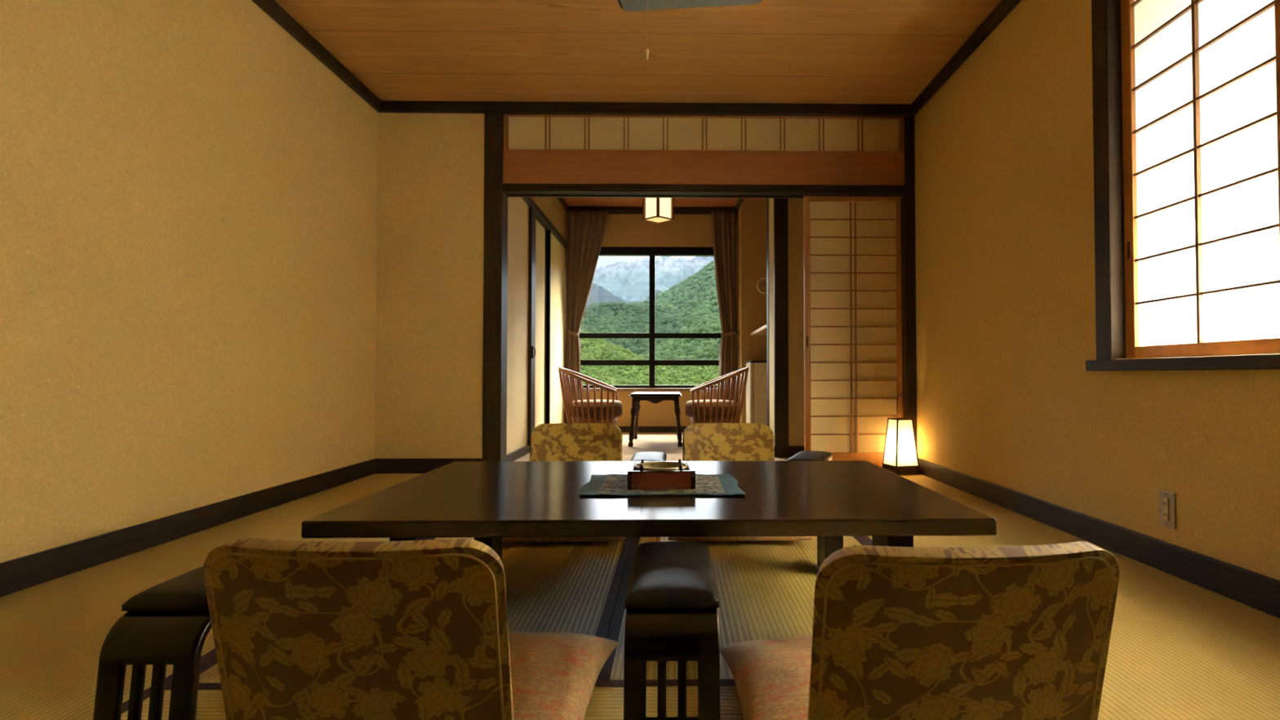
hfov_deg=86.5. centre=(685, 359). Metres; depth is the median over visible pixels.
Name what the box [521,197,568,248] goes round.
trim
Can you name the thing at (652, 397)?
side table
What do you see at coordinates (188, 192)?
wall
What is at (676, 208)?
trim
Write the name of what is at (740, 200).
trim
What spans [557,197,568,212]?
trim
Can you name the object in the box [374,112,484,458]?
wall
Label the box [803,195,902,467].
door
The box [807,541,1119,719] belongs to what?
chair
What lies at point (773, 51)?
ceiling
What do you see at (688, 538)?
floor cushion
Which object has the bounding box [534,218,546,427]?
door
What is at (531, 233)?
trim
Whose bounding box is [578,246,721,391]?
window
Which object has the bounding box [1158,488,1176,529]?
wall outlet
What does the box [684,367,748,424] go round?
spindle chair
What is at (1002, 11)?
trim
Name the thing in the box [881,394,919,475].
lantern
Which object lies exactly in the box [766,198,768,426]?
trim
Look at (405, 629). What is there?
chair
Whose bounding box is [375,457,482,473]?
baseboard
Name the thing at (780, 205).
trim
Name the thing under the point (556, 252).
door
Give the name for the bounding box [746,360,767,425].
cabinet
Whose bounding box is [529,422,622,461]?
chair
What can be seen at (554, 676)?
floor cushion
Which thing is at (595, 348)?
grassy hill
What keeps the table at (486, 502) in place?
on the floor
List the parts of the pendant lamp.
pull knob, pull cord, lamp shade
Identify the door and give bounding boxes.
[506,196,535,453]
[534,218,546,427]
[546,231,566,423]
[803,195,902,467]
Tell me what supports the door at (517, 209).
in the wall at (551, 207)
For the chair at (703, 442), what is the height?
0.414 m
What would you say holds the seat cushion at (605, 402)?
on the spindle chair at (601, 411)
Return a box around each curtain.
[565,211,608,422]
[711,211,737,422]
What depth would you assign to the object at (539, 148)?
4.53 m
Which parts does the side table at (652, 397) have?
leg, leg, leg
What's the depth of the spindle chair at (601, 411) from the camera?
6.19 m
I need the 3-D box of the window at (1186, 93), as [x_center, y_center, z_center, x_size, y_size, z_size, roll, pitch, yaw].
[1.623,-0.778,1.810,0.180,1.605,1.580,0,-1,-1]
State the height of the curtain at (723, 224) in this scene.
2.355 m
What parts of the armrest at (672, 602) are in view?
frame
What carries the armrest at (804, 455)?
on the floor
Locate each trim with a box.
[251,0,382,112]
[381,100,911,116]
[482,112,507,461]
[502,183,905,198]
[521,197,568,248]
[527,206,536,444]
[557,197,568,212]
[568,206,737,214]
[735,198,743,212]
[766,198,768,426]
[773,198,788,457]
[900,115,916,444]
[909,0,1021,115]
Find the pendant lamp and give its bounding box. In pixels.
[617,0,762,60]
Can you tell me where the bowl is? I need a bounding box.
[634,461,688,471]
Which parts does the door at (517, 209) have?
handle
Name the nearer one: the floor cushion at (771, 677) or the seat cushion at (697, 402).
the floor cushion at (771, 677)
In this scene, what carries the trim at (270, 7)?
attached to the wall at (188, 192)
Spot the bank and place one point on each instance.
(609, 375)
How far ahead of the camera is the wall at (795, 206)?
5.34 m
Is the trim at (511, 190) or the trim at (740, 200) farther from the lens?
the trim at (740, 200)
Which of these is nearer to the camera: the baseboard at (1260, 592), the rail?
the baseboard at (1260, 592)
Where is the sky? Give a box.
[592,256,714,301]
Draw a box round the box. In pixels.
[626,458,695,489]
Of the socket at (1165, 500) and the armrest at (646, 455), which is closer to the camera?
the socket at (1165, 500)
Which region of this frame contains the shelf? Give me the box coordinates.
[751,324,766,335]
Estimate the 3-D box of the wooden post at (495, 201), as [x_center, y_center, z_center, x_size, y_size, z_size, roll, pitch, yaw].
[-1.270,-0.444,4.529,0.119,2.369,0.162,0,-1,-1]
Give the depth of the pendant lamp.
2.18 m
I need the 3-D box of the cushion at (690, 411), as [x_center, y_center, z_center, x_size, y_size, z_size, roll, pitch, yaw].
[0.239,0.478,6.396,0.490,0.097,0.456,0,-1,-1]
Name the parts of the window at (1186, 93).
frame, finger pull, sill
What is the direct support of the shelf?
attached to the wall at (744, 211)
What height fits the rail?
0.018 m
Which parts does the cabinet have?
door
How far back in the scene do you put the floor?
1.80 m
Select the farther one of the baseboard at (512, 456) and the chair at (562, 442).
the baseboard at (512, 456)
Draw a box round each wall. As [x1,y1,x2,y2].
[0,0,377,562]
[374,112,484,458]
[531,197,566,240]
[565,212,737,426]
[737,199,749,422]
[749,199,766,360]
[768,198,804,457]
[914,0,1279,580]
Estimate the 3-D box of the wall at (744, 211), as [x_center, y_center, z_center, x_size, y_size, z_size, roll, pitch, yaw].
[0.636,-0.459,7.515,0.090,2.530,0.483,0,-1,-1]
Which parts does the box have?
knob, knob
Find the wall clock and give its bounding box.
[756,276,766,293]
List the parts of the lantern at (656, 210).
post, lamp shade, post, lamp shade, lamp shade, rail, post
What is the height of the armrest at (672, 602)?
0.283 m
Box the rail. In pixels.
[566,209,737,212]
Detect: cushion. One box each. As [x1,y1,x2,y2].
[502,537,626,542]
[507,630,620,719]
[569,405,622,417]
[572,399,622,406]
[667,536,812,541]
[684,405,737,417]
[685,399,736,406]
[720,635,812,719]
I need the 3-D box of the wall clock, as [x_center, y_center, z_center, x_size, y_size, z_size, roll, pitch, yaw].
[0.848,-0.799,7.271,0.180,0.180,0.024,0,-1,-1]
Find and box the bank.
[580,358,719,385]
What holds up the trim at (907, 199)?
attached to the wall at (1006, 397)
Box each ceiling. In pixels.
[274,0,1001,104]
[563,197,766,207]
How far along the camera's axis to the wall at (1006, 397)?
2.92 m
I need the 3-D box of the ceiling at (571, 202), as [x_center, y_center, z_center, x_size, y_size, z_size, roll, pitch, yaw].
[-0.053,-1.782,6.256,4.300,0.060,3.370,0,-1,-1]
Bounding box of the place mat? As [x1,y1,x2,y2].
[578,474,745,495]
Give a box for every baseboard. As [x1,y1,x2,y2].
[0,458,376,596]
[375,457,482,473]
[506,444,529,461]
[617,426,687,432]
[773,445,776,457]
[918,457,1279,617]
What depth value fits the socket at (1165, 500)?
2.20 m
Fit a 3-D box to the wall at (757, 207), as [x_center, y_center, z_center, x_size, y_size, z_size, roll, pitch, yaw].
[1.231,-0.462,7.343,1.095,2.530,0.120,0,-1,-1]
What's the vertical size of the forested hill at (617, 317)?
75.676 m
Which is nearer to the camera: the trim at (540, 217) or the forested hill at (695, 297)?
the trim at (540, 217)
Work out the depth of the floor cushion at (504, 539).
2.52 m
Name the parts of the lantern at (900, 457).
corner post, lamp shade, corner post, handle, rail, lamp shade, rail, corner post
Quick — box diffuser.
[619,0,760,11]
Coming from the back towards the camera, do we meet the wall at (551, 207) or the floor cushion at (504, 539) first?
the wall at (551, 207)
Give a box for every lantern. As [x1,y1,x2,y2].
[642,197,674,223]
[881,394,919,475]
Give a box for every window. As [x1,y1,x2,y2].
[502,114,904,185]
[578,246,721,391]
[1085,0,1279,371]
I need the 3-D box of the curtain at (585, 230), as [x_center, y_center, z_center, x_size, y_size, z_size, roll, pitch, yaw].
[-1.093,-0.471,7.518,0.467,2.355,0.076,0,-1,-1]
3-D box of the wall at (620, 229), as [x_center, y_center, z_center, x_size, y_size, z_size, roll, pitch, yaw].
[-0.378,-0.454,7.715,2.300,2.530,0.150,0,-1,-1]
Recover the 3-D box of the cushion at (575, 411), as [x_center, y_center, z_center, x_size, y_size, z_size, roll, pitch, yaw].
[-0.841,0.478,6.378,0.490,0.097,0.456,0,-1,-1]
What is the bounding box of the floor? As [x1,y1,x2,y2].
[0,431,1279,719]
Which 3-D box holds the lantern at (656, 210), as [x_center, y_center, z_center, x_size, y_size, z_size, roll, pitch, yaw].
[-0.256,-1.524,6.332,0.208,0.451,0.208,-1,-2,44]
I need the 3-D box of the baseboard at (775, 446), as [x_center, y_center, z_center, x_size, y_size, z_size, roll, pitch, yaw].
[0.692,0.719,5.490,0.014,0.085,0.415,0,-1,-1]
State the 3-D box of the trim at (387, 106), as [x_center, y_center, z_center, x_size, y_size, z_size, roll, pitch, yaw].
[-0.251,-1.663,4.517,3.487,0.068,0.095,0,-1,-1]
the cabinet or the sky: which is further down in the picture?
the cabinet
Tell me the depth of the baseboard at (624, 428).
7.60 m
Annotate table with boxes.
[301,460,996,566]
[627,391,682,446]
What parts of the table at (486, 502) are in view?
leg, leg, leg, leg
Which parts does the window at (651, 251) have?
rail, rail, sill, rail, rail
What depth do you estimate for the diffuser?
2.18 m
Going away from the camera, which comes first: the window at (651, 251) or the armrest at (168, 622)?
the armrest at (168, 622)
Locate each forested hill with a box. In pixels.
[580,300,688,355]
[626,260,719,330]
[637,322,721,359]
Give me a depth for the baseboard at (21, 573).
2.52 m
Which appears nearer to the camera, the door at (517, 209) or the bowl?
the bowl
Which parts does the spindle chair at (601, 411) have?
arm rail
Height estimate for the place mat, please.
0.005 m
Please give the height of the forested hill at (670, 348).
28.846 m
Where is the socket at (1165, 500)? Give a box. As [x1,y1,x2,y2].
[1162,497,1168,520]
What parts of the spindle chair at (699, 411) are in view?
arm rail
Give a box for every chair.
[203,537,514,719]
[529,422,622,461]
[558,367,622,426]
[682,422,774,461]
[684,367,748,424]
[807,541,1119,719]
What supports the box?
on the place mat
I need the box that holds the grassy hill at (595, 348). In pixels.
[580,330,648,359]
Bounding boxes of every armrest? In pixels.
[93,565,212,719]
[623,541,719,719]
[630,451,666,461]
[787,450,832,460]

